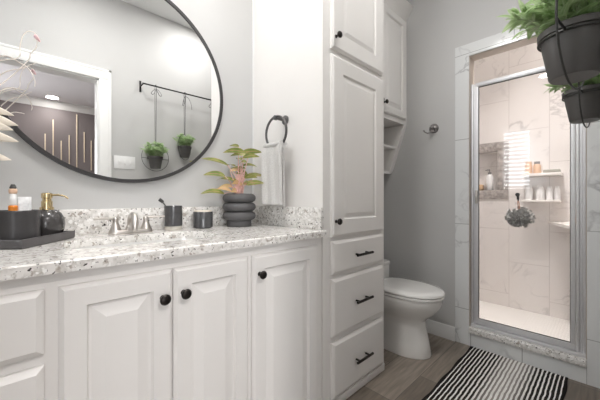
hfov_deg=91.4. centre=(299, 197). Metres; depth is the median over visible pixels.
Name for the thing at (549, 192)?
lotion bottle
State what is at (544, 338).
shower door
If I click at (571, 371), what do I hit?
trim
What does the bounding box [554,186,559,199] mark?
lotion bottle
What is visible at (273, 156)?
hand towel
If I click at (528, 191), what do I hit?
lotion bottle
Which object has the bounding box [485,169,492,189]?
pump bottle
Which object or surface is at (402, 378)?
floor
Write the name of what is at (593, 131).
trim
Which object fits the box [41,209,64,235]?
bottle
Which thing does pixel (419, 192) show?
wall
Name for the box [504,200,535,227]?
bath pouf
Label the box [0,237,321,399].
vanity cabinet
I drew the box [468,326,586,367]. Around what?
trim
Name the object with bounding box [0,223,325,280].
countertop
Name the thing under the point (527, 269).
wall
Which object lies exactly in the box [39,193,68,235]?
soap dispenser
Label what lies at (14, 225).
organizer
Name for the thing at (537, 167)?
shampoo bottle
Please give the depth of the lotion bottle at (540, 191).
2.48 m
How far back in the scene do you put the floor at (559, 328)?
2.42 m
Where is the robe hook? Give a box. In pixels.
[423,124,438,133]
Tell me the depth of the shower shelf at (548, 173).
2.44 m
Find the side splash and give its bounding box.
[252,206,322,229]
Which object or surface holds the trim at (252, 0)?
attached to the wall at (225, 26)
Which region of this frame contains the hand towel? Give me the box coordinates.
[261,140,286,206]
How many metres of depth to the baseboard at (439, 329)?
2.26 m
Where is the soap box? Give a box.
[543,169,560,172]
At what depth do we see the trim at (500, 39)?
2.00 m
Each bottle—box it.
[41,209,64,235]
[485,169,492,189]
[525,162,531,173]
[525,186,532,199]
[533,161,540,172]
[536,185,544,199]
[546,186,552,199]
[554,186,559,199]
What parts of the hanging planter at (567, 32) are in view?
pot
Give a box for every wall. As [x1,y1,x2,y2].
[0,0,251,209]
[384,0,533,326]
[474,42,569,319]
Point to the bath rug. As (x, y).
(479, 374)
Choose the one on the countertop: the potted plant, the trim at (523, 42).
the potted plant
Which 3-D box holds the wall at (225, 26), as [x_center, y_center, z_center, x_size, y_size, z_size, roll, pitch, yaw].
[-0.492,-0.385,1.745,5.100,2.910,0.100,0,0,-44]
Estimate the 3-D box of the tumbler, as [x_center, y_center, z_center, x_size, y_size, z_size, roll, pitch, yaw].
[-0.624,0.097,1.444,0.084,0.118,0.084,0,0,-44]
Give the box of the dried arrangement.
[0,31,40,160]
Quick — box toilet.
[384,259,444,359]
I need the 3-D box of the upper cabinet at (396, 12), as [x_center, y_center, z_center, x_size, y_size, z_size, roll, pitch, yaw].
[0.526,-0.900,2.343,0.718,1.380,0.439,0,0,-44]
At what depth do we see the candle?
1.50 m
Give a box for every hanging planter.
[497,0,599,89]
[543,73,599,127]
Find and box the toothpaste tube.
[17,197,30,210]
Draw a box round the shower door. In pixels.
[475,66,575,349]
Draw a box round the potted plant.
[201,144,262,226]
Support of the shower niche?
attached to the wall at (527, 269)
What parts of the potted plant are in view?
pot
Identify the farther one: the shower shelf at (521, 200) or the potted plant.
the shower shelf at (521, 200)
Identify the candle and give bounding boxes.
[193,210,212,228]
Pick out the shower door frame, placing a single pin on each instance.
(580, 351)
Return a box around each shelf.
[384,144,395,149]
[521,172,562,176]
[521,200,561,201]
[548,221,569,228]
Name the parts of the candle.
lid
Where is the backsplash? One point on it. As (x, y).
(81, 221)
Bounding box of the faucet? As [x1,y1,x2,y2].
[94,212,164,234]
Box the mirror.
[0,0,222,182]
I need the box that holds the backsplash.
[58,206,251,234]
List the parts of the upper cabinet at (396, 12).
door, crown moulding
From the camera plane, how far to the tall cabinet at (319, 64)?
1.58 m
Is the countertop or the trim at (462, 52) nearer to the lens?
the countertop
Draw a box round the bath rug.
[422,346,567,399]
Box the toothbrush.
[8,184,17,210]
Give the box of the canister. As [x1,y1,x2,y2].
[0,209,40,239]
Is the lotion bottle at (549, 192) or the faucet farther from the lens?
the lotion bottle at (549, 192)
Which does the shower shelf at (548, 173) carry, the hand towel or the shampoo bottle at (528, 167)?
the shampoo bottle at (528, 167)
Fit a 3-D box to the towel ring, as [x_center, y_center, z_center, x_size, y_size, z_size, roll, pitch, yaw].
[-0.111,-0.360,1.603,0.084,0.198,0.186,0,0,-44]
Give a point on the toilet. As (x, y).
(408, 303)
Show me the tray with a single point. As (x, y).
(36, 241)
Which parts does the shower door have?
door pull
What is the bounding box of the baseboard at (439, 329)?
[426,319,454,340]
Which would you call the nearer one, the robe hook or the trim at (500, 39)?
the trim at (500, 39)
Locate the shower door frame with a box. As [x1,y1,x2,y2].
[471,84,585,357]
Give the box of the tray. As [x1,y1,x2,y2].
[0,231,74,249]
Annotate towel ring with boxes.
[265,115,288,142]
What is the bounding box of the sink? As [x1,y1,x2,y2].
[73,237,197,248]
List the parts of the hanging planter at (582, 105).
pot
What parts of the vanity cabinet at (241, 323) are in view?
drawer, drawer, door, knob, knob, door, knob, door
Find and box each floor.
[346,333,599,399]
[479,300,569,341]
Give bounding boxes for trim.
[252,0,253,202]
[455,44,468,344]
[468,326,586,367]
[469,26,535,55]
[469,36,586,358]
[469,333,586,383]
[587,120,599,388]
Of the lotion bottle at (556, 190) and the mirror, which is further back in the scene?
the lotion bottle at (556, 190)
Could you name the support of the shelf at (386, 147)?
attached to the upper cabinet at (396, 12)
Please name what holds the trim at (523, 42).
attached to the wall at (419, 192)
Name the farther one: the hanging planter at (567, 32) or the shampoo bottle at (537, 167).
the shampoo bottle at (537, 167)
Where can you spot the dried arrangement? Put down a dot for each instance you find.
(4, 122)
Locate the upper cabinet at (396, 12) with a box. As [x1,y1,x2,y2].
[384,0,412,174]
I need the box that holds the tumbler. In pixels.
[164,206,181,229]
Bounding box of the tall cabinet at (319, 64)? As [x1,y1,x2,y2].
[254,0,383,399]
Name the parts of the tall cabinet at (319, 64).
panel, knob, knob, frame, drawer, drawer, drawer, door, door, moulding, bar pull, bar pull, bar pull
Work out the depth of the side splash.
1.57 m
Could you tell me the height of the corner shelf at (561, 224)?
0.020 m
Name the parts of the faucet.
lever, handle, plate, spout, handle, lever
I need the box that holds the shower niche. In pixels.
[479,141,507,198]
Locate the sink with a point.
(172, 239)
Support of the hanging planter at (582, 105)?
hanging from the wall rail

